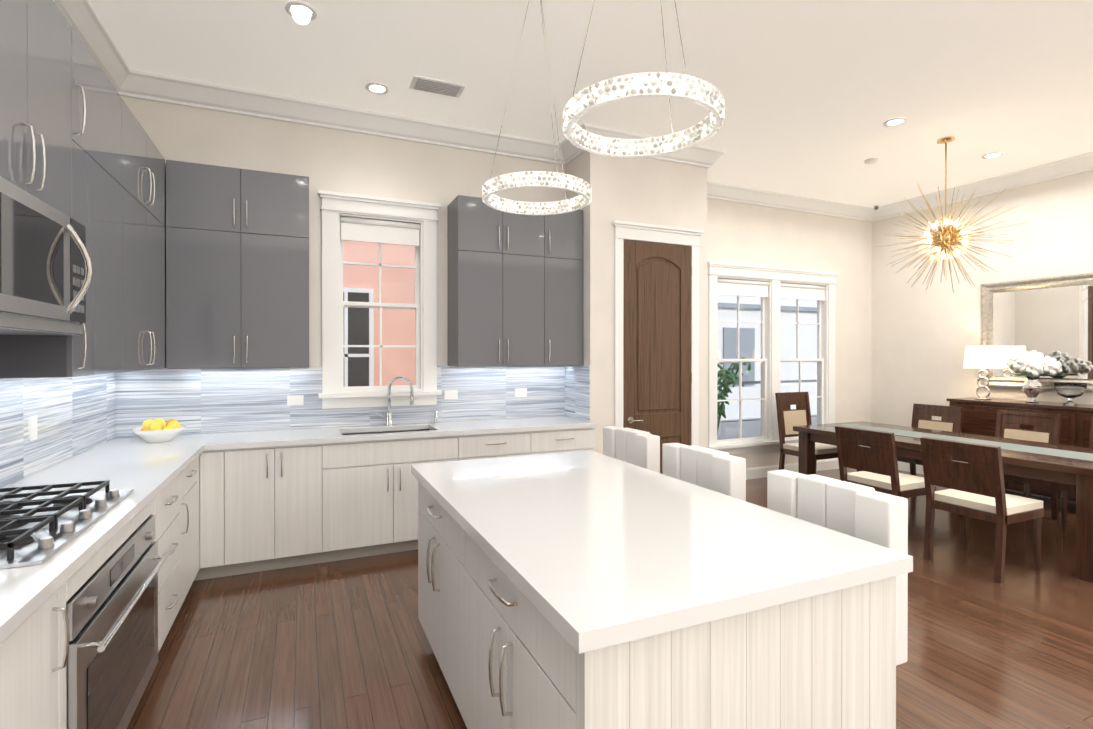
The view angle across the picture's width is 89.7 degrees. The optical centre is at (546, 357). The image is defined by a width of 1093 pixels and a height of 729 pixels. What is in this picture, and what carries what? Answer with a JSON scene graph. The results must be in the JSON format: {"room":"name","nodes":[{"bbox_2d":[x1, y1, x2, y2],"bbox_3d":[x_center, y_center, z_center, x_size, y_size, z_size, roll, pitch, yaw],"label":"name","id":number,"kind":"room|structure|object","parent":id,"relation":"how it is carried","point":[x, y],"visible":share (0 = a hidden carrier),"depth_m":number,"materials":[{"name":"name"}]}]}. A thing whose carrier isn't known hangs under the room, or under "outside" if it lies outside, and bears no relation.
{"room":"dining room and kitchen","nodes":[
{"label":"dining room and kitchen","id":0,"kind":"room"},
{"bbox_2d":[117,96,565,437],"bbox_3d":[-1.485,-0.270,4.745,3.600,3.540,0.150,0,0,-24],"label":"wall","id":1,"kind":"structure","parent":0,"point":[329,159],"depth_m":4.53,"materials":[{"name":"paint"}]},
{"bbox_2d":[53,0,132,97],"bbox_3d":[-1.504,-1.949,0.493,0.125,0.150,7.600,0,0,-24],"label":"crown molding","id":2,"kind":"structure","parent":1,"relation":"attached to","point":[84,21],"depth_m":3.42,"materials":[{"name":"white paint"}]},
{"bbox_2d":[168,160,308,368],"bbox_3d":[-2.265,-0.643,4.108,0.900,1.430,0.375,0,0,-24],"label":"upper cabinet","id":3,"kind":"object","parent":1,"relation":"attached to","point":[196,265],"depth_m":3.93,"materials":[{"name":"grey wood"}]},
{"bbox_2d":[133,70,566,164],"bbox_3d":[-1.361,-1.964,4.644,3.450,0.150,0.125,0,0,-24],"label":"crown molding","id":4,"kind":"structure","parent":1,"relation":"attached to","point":[146,85],"depth_m":4.46,"materials":[{"name":"white paint"}]},
{"bbox_2d":[318,190,441,408],"bbox_3d":[-1.424,-0.471,4.730,1.000,1.773,0.225,0,0,-24],"label":"kitchen window","id":5,"kind":"structure","parent":1,"relation":"in","point":[350,217],"depth_m":4.70,"materials":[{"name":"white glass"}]},
{"bbox_2d":[447,195,547,365],"bbox_3d":[-0.453,-0.646,4.910,0.784,1.430,0.375,0,0,-24],"label":"upper cabinet","id":6,"kind":"object","parent":1,"relation":"attached to","point":[498,260],"depth_m":4.73,"materials":[{"name":"grey"}]},
{"bbox_2d":[548,210,582,365],"bbox_3d":[0.085,-0.646,5.148,0.392,1.430,0.375,0,0,-24],"label":"upper cabinet","id":7,"kind":"object","parent":1,"relation":"attached to","point":[565,230],"depth_m":4.98,"materials":[{"name":"grey"}]},
{"bbox_2d":[557,139,584,163],"bbox_3d":[0.259,-1.965,5.090,0.125,0.150,0.360,0,0,-24],"label":"crown molding","id":8,"kind":"structure","parent":1,"relation":"attached to","point":[569,152],"depth_m":5.21,"materials":[{"name":"white paint"}]},
{"bbox_2d":[89,0,1092,207],"bbox_3d":[2.259,-2.082,2.334,8.800,0.100,8.220,0,0,-24],"label":"ceiling","id":9,"kind":"structure","parent":0,"point":[816,94],"depth_m":3.86,"materials":[{"name":"paint"}]},
{"bbox_2d":[285,1,316,20],"bbox_3d":[-1.433,-2.028,3.214,0.168,0.011,0.168,0,0,39],"label":"recessed light","id":10,"kind":"object","parent":9,"relation":"in","point":[299,10],"depth_m":3.21,"materials":[{"name":"white"}]},
{"bbox_2d":[365,82,388,94],"bbox_3d":[-1.278,-2.031,4.147,0.168,0.011,0.168,0,0,39],"label":"recessed light","id":11,"kind":"object","parent":9,"relation":"in","point":[373,87],"depth_m":4.15,"materials":[{"name":"white"}]},
{"bbox_2d":[409,75,465,97],"bbox_3d":[-0.818,-2.029,4.121,0.380,0.015,0.200,0,0,-24],"label":"ceiling vent","id":12,"kind":"object","parent":9,"relation":"in","point":[435,86],"visible":1,"depth_m":4.10,"materials":[{"name":"grey metal"}]},
{"bbox_2d":[482,0,591,214],"bbox_3d":[-0.052,-1.440,2.986,0.592,1.185,0.595,0,0,-24],"label":"ring chandelier","id":13,"kind":"object","parent":9,"relation":"hanging from","point":[562,180],"visible":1,"depth_m":2.89,"materials":[{"name":"white glass"}]},
{"bbox_2d":[562,0,724,157],"bbox_3d":[0.357,-1.442,2.062,0.592,1.175,0.595,0,0,-24],"label":"ring chandelier","id":14,"kind":"object","parent":9,"relation":"hanging from","point":[707,95],"visible":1,"depth_m":1.92,"materials":[{"name":"white glass"}]},
{"bbox_2d":[577,123,725,167],"bbox_3d":[1.023,-1.966,5.152,1.570,0.150,0.125,0,0,-24],"label":"crown molding","id":15,"kind":"structure","parent":9,"relation":"attached to","point":[697,155],"depth_m":5.27,"materials":[{"name":"white paint"}]},
{"bbox_2d":[864,158,878,164],"bbox_3d":[3.351,-2.026,5.672,0.130,0.033,0.130,0,0,-24],"label":"smoke detector","id":16,"kind":"object","parent":9,"relation":"attached to","point":[869,161],"visible":1,"depth_m":5.64,"materials":[{"name":"white plastic"}]},
{"bbox_2d":[884,117,906,126],"bbox_3d":[3.008,-2.034,4.743,0.168,0.011,0.168,0,0,-33],"label":"recessed light","id":17,"kind":"object","parent":9,"relation":"in","point":[893,122],"depth_m":4.74,"materials":[{"name":"white"}]},
{"bbox_2d":[878,136,1027,292],"bbox_3d":[3.723,-1.331,5.133,1.062,1.420,1.141,0,0,-24],"label":"sputnik chandelier","id":18,"kind":"object","parent":9,"relation":"hanging from","point":[948,238],"visible":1,"depth_m":5.09,"materials":[{"name":"gold metal"}]},
{"bbox_2d":[982,152,1002,158],"bbox_3d":[4.486,-2.036,5.529,0.168,0.011,0.168,0,0,39],"label":"recessed light","id":19,"kind":"object","parent":9,"relation":"in","point":[995,154],"depth_m":5.54,"materials":[{"name":"white"}]},
{"bbox_2d":[127,468,1092,728],"bbox_3d":[2.259,1.558,2.347,8.800,0.100,8.220,0,0,-24],"label":"floor","id":20,"kind":"structure","parent":0,"point":[341,644],"depth_m":2.88,"materials":[{"name":"brown wood"}]},
{"bbox_2d":[0,576,75,728],"bbox_3d":[-1.565,1.067,1.240,0.604,0.890,0.516,0,0,-24],"label":"base cabinet","id":21,"kind":"object","parent":20,"relation":"on","point":[33,682],"depth_m":1.43,"materials":[{"name":"grey wood"}]},
{"bbox_2d":[0,433,215,647],"bbox_3d":[-1.873,0.600,1.967,0.632,0.040,4.617,0,0,-24],"label":"countertop","id":22,"kind":"structure","parent":21,"relation":"on","point":[139,465],"depth_m":2.43,"materials":[{"name":"white stone"}]},
{"bbox_2d":[0,480,132,568],"bbox_3d":[-1.826,0.548,1.863,0.490,0.062,0.910,0,0,-24],"label":"gas cooktop","id":23,"kind":"object","parent":22,"relation":"in","point":[39,527],"visible":1,"depth_m":1.88,"materials":[{"name":"silver metal"}]},
{"bbox_2d":[130,418,186,442],"bbox_3d":[-2.665,0.494,3.782,0.320,0.157,0.320,0,0,-24],"label":"fruit bowl","id":24,"kind":"object","parent":22,"relation":"on","point":[155,430],"visible":1,"depth_m":3.71,"materials":[{"name":"white ceramic"}]},
{"bbox_2d":[66,515,168,728],"bbox_3d":[-1.823,1.052,1.948,0.654,0.675,0.980,0,0,-24],"label":"built-in oven","id":25,"kind":"object","parent":21,"relation":"in","point":[112,615],"visible":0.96,"depth_m":1.94,"materials":[{"name":"silver metal"}]},
{"bbox_2d":[76,472,183,652],"bbox_3d":[-2.192,1.062,2.657,0.604,0.890,0.606,0,0,-24],"label":"base cabinet","id":26,"kind":"object","parent":20,"relation":"on","point":[168,508],"depth_m":2.76,"materials":[{"name":"grey wood"}]},
{"bbox_2d":[184,456,199,599],"bbox_3d":[-2.426,1.061,3.184,0.604,0.890,0.548,0,0,-24],"label":"base cabinet","id":27,"kind":"object","parent":20,"relation":"on","point":[192,473],"depth_m":3.38,"materials":[{"name":"grey wood"}]},
{"bbox_2d":[200,452,227,579],"bbox_3d":[-2.364,1.058,3.944,0.160,0.890,0.604,0,0,-24],"label":"base cabinet","id":28,"kind":"object","parent":20,"relation":"on","point":[222,504],"depth_m":3.68,"materials":[{"name":"grey wood"}]},
{"bbox_2d":[228,444,339,575],"bbox_3d":[-1.967,1.057,4.120,0.710,0.890,0.604,0,0,-24],"label":"base cabinet","id":29,"kind":"object","parent":20,"relation":"on","point":[284,503],"depth_m":3.85,"materials":[{"name":"grey wood"}]},
{"bbox_2d":[204,428,343,451],"bbox_3d":[-1.996,0.592,4.092,0.865,0.040,0.632,0,0,-24],"label":"countertop","id":30,"kind":"structure","parent":29,"relation":"on","point":[286,438],"depth_m":3.92,"materials":[{"name":"white stone"}]},
{"bbox_2d":[340,452,443,559],"bbox_3d":[-1.276,1.171,4.426,0.800,0.660,0.604,0,0,-24],"label":"base cabinet","id":31,"kind":"object","parent":20,"relation":"on","point":[379,507],"depth_m":4.11,"materials":[{"name":"grey wood"}]},
{"bbox_2d":[428,432,531,461],"bbox_3d":[-0.581,1.055,4.734,0.720,0.890,0.604,0,0,-24],"label":"base cabinet","id":32,"kind":"object","parent":20,"relation":"on","point":[501,444],"depth_m":4.42,"materials":[{"name":"grey wood"}]},
{"bbox_2d":[424,416,595,435],"bbox_3d":[-0.312,0.590,4.837,1.377,0.040,0.632,0,0,-24],"label":"countertop","id":33,"kind":"structure","parent":32,"relation":"on","point":[552,423],"depth_m":4.68,"materials":[{"name":"white stone"}]},
{"bbox_2d":[342,429,429,434],"bbox_3d":[-1.262,0.712,4.393,0.716,0.198,0.386,0,0,-24],"label":"undermount sink","id":34,"kind":"object","parent":33,"relation":"in","point":[387,432],"visible":0.1,"depth_m":4.58,"materials":[{"name":"silver metal"}]},
{"bbox_2d":[377,376,437,425],"bbox_3d":[-1.157,0.361,4.638,0.517,0.418,0.180,0,0,-24],"label":"gooseneck faucet","id":35,"kind":"object","parent":33,"relation":"on","point":[389,413],"visible":1,"depth_m":4.61,"materials":[{"name":"silver metal"}]},
{"bbox_2d":[532,428,594,454],"bbox_3d":[0.029,1.054,5.004,0.615,0.890,0.604,0,0,-24],"label":"base cabinet","id":36,"kind":"object","parent":20,"relation":"on","point":[568,439],"depth_m":4.72,"materials":[{"name":"grey wood"}]},
{"bbox_2d":[603,426,659,472],"bbox_3d":[0.352,0.980,3.381,0.512,1.050,0.518,0,0,-24],"label":"bar stool","id":37,"kind":"object","parent":20,"relation":"on","point":[639,448],"visible":0.17,"depth_m":3.38,"materials":[{"name":"white leather"}]},
{"bbox_2d":[411,450,912,728],"bbox_3d":[0.167,1.044,2.293,1.109,0.930,1.980,0,0,-24],"label":"kitchen island","id":38,"kind":"object","parent":20,"relation":"on","point":[589,589],"visible":1,"depth_m":1.56,"materials":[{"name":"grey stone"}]},
{"bbox_2d":[662,443,745,500],"bbox_3d":[0.601,0.983,2.671,0.512,1.050,0.518,0,0,-24],"label":"bar stool","id":39,"kind":"object","parent":20,"relation":"on","point":[722,472],"visible":0.08,"depth_m":2.67,"materials":[{"name":"white leather"}]},
{"bbox_2d":[775,392,837,473],"bbox_3d":[3.043,0.952,6.330,0.504,1.085,0.573,0,0,-24],"label":"chair","id":40,"kind":"object","parent":20,"relation":"on","point":[788,418],"visible":0.71,"depth_m":6.46,"materials":[{"name":"brown wood"}]},
{"bbox_2d":[767,469,907,665],"bbox_3d":[0.881,0.985,1.964,0.512,1.050,0.518,0,0,-24],"label":"bar stool","id":41,"kind":"object","parent":20,"relation":"on","point":[868,514],"visible":0.23,"depth_m":1.93,"materials":[{"name":"white leather"}]},
{"bbox_2d":[835,425,935,497],"bbox_3d":[2.853,1.043,4.642,0.574,0.915,0.504,0,0,-24],"label":"dining chair","id":42,"kind":"object","parent":20,"relation":"on","point":[875,462],"visible":0.69,"depth_m":4.51,"materials":[{"name":"brown wood"}]},
{"bbox_2d":[897,403,962,475],"bbox_3d":[4.069,1.008,5.957,0.574,0.975,0.504,0,0,-24],"label":"dining chair","id":43,"kind":"object","parent":20,"relation":"on","point":[950,416],"visible":0.52,"depth_m":6.02,"materials":[{"name":"brown wood"}]},
{"bbox_2d":[793,421,1092,581],"bbox_3d":[3.645,1.117,4.971,1.100,0.765,2.500,0,0,-24],"label":"dining table","id":44,"kind":"object","parent":20,"relation":"on","point":[1078,473],"visible":0.58,"depth_m":4.08,"materials":[{"name":"brown wood"}]},
{"bbox_2d":[826,424,1092,460],"bbox_3d":[3.645,0.732,4.970,0.380,0.002,2.260,0,0,-24],"label":"table runner","id":45,"kind":"object","parent":44,"relation":"on","point":[1052,452],"visible":0.89,"depth_m":4.65,"materials":[{"name":"grey fabric"}]},
{"bbox_2d":[920,437,1043,583],"bbox_3d":[3.144,1.045,3.983,0.574,0.915,0.504,0,0,-24],"label":"dining chair","id":46,"kind":"object","parent":20,"relation":"on","point":[975,485],"visible":1,"depth_m":3.86,"materials":[{"name":"brown wood"}]},
{"bbox_2d":[946,397,1092,501],"bbox_3d":[5.279,0.983,5.350,0.536,1.030,2.310,0,0,-24],"label":"sideboard","id":47,"kind":"object","parent":20,"relation":"on","point":[979,417],"visible":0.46,"depth_m":5.61,"materials":[{"name":"brown wood"}]},
{"bbox_2d":[964,346,1002,399],"bbox_3d":[4.910,0.164,6.184,0.350,0.600,0.350,0,0,-24],"label":"table lamp","id":48,"kind":"object","parent":47,"relation":"on","point":[982,357],"visible":1,"depth_m":6.08,"materials":[{"name":"white fabric"}]},
{"bbox_2d":[1006,350,1061,402],"bbox_3d":[5.099,0.191,5.751,0.400,0.548,0.512,0,0,-24],"label":"flower vase","id":49,"kind":"object","parent":47,"relation":"on","point":[1032,366],"visible":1,"depth_m":5.70,"materials":[{"name":"silver metal"}]},
{"bbox_2d":[1053,382,1087,404],"bbox_3d":[5.199,0.356,5.460,0.250,0.220,0.250,0,0,-24],"label":"glass bowl","id":50,"kind":"object","parent":47,"relation":"on","point":[1070,391],"visible":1,"depth_m":5.40,"materials":[{"name":"white"}]},
{"bbox_2d":[995,410,1061,526],"bbox_3d":[4.405,1.011,5.198,0.574,0.975,0.504,0,0,-24],"label":"dining chair","id":51,"kind":"object","parent":20,"relation":"on","point":[1047,428],"visible":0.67,"depth_m":5.19,"materials":[{"name":"brown wood"}]},
{"bbox_2d":[1059,417,1092,535],"bbox_3d":[4.696,1.013,4.539,0.574,0.975,0.504,0,0,-24],"label":"dining chair","id":52,"kind":"object","parent":20,"relation":"on","point":[1064,488],"visible":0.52,"depth_m":4.64,"materials":[{"name":"brown wood"}]},
{"bbox_2d":[566,151,706,453],"bbox_3d":[0.801,-0.273,5.659,1.320,3.540,0.970,0,0,-24],"label":"wall block","id":53,"kind":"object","parent":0,"point":[644,190],"visible":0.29,"depth_m":5.06,"materials":[{"name":"paint"}]},
{"bbox_2d":[611,220,703,473],"bbox_3d":[1.069,0.124,5.215,1.014,2.748,0.101,0,0,-24],"label":"door frame","id":54,"kind":"structure","parent":53,"relation":"attached to","point":[656,337],"depth_m":5.22,"materials":[{"name":"white wood"}]},
{"bbox_2d":[707,198,871,467],"bbox_3d":[2.875,-0.278,7.026,3.580,3.540,0.150,0,0,-24],"label":"wall","id":55,"kind":"structure","parent":0,"point":[746,234],"depth_m":7.31,"materials":[{"name":"paint"}]},
{"bbox_2d":[707,261,838,454],"bbox_3d":[2.872,0.015,6.984,2.180,2.303,0.225,0,0,-24],"label":"dining room window","id":56,"kind":"structure","parent":55,"relation":"in","point":[770,286],"depth_m":6.93,"materials":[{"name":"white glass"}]},
{"bbox_2d":[707,181,872,220],"bbox_3d":[2.871,-1.972,6.868,3.450,0.150,0.125,0,0,-24],"label":"crown molding","id":57,"kind":"structure","parent":55,"relation":"attached to","point":[715,190],"depth_m":6.92,"materials":[{"name":"white paint"}]},
{"bbox_2d":[746,458,838,479],"bbox_3d":[2.890,1.425,6.948,3.540,0.135,0.016,0,0,-24],"label":"baseboard","id":58,"kind":"structure","parent":55,"relation":"attached to","point":[761,472],"depth_m":7.02,"materials":[{"name":"white paint"}]},
{"bbox_2d":[871,170,1092,426],"bbox_3d":[6.214,-0.268,4.091,0.150,3.540,8.220,0,0,-24],"label":"wall","id":59,"kind":"structure","parent":0,"point":[923,337],"depth_m":6.69,"materials":[{"name":"paint"}]},
{"bbox_2d":[865,151,1092,221],"bbox_3d":[6.088,-1.962,4.029,0.125,0.150,7.920,0,0,-24],"label":"crown molding","id":60,"kind":"structure","parent":59,"relation":"attached to","point":[1083,162],"depth_m":6.24,"materials":[{"name":"white paint"}]},
{"bbox_2d":[897,461,1075,503],"bbox_3d":[6.138,1.435,4.064,0.016,0.135,7.920,0,0,-24],"label":"baseboard","id":61,"kind":"structure","parent":59,"relation":"attached to","point":[903,466],"depth_m":7.07,"materials":[{"name":"white paint"}]},
{"bbox_2d":[981,273,1092,390],"bbox_3d":[5.480,-0.263,5.500,0.045,1.180,1.990,0,0,-24],"label":"framed mirror","id":62,"kind":"object","parent":59,"relation":"attached to","point":[1051,317],"visible":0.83,"depth_m":5.87,"materials":[{"name":"silver glass"}]},
{"bbox_3d":[-1.695,-0.255,0.589,0.150,3.540,8.220,0,0,-24],"label":"wall","id":63,"kind":"structure","parent":0,"visible":0},
{"bbox_2d":[0,0,75,220],"bbox_3d":[-1.943,-0.950,1.800,0.375,0.800,0.785,0,0,-24],"label":"upper cabinet","id":64,"kind":"object","parent":63,"relation":"attached to","point":[38,43],"depth_m":1.95,"materials":[{"name":"grey wood"}]},
{"bbox_2d":[0,176,92,335],"bbox_3d":[-1.887,-0.318,1.827,0.495,0.456,0.760,0,0,-24],"label":"microwave","id":65,"kind":"object","parent":64,"relation":"in","point":[46,270],"visible":1,"depth_m":1.85,"materials":[{"name":"silver metal"}]},
{"bbox_2d":[0,373,119,487],"bbox_3d":[-2.162,0.329,1.850,0.017,0.498,4.600,0,0,-24],"label":"tile backsplash","id":66,"kind":"structure","parent":63,"relation":"attached to","point":[45,423],"depth_m":2.93,"materials":[{"name":"tile"}]},
{"bbox_2d":[0,33,127,377],"bbox_3d":[-2.239,-0.637,2.470,0.375,1.430,0.677,0,0,-24],"label":"upper cabinet","id":67,"kind":"object","parent":63,"relation":"attached to","point":[101,114],"depth_m":2.51,"materials":[{"name":"grey"}]},
{"bbox_2d":[124,102,167,371],"bbox_3d":[-2.574,-0.640,3.227,0.375,1.430,0.979,0,0,-24],"label":"upper cabinet","id":68,"kind":"object","parent":63,"relation":"attached to","point":[147,168],"depth_m":3.30,"materials":[{"name":"grey wood"}]},
{"bbox_2d":[120,366,563,436],"bbox_3d":[-1.438,0.319,4.677,3.570,0.498,0.017,0,0,-24],"label":"tile backsplash","id":69,"kind":"structure","parent":63,"relation":"attached to","point":[203,400],"depth_m":4.41,"materials":[{"name":"tile"}]},
{"bbox_2d":[564,365,589,420],"bbox_3d":[0.295,0.317,5.158,0.012,0.498,0.460,0,0,-24],"label":"tile backsplash","id":70,"kind":"structure","parent":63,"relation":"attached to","point":[576,377],"depth_m":5.15,"materials":[{"name":"tile"}]},
{"label":"outside","id":71,"kind":"structure","parent":0,"visible":0},
{"bbox_2d":[717,415,816,439],"bbox_3d":[-4.734,1.796,19.992,26.000,0.200,29.350,0,0,-24],"label":"ground","id":72,"kind":"structure","parent":71,"point":[726,427],"depth_m":13.40,"materials":[{"name":"grey concrete"}]},
{"bbox_2d":[343,240,415,386],"bbox_3d":[-5.618,-4.890,8.875,9.400,13.250,2.920,0,0,-24],"label":"building","id":73,"kind":"structure","parent":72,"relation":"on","point":[359,294],"depth_m":8.72,"materials":[{"name":"pink"}]},
{"bbox_2d":[717,295,816,419],"bbox_3d":[3.029,-1.615,15.909,11.100,6.650,3.080,0,0,-24],"label":"building","id":74,"kind":"structure","parent":72,"relation":"on","point":[752,305],"depth_m":15.62,"materials":[{"name":"grey"}]},
{"bbox_2d":[719,380,816,422],"bbox_3d":[3.258,1.063,8.184,5.015,1.350,1.610,0,0,-24],"label":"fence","id":75,"kind":"object","parent":72,"relation":"on","point":[758,382],"depth_m":9.11,"materials":[{"name":"grey"}]},
{"bbox_2d":[717,357,750,439],"bbox_3d":[2.302,0.738,7.606,0.842,1.504,1.002,0,0,-24],"label":"plant","id":76,"kind":"object","parent":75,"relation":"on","point":[726,381],"depth_m":7.46,"materials":[{"name":"green plant"}]}
]}

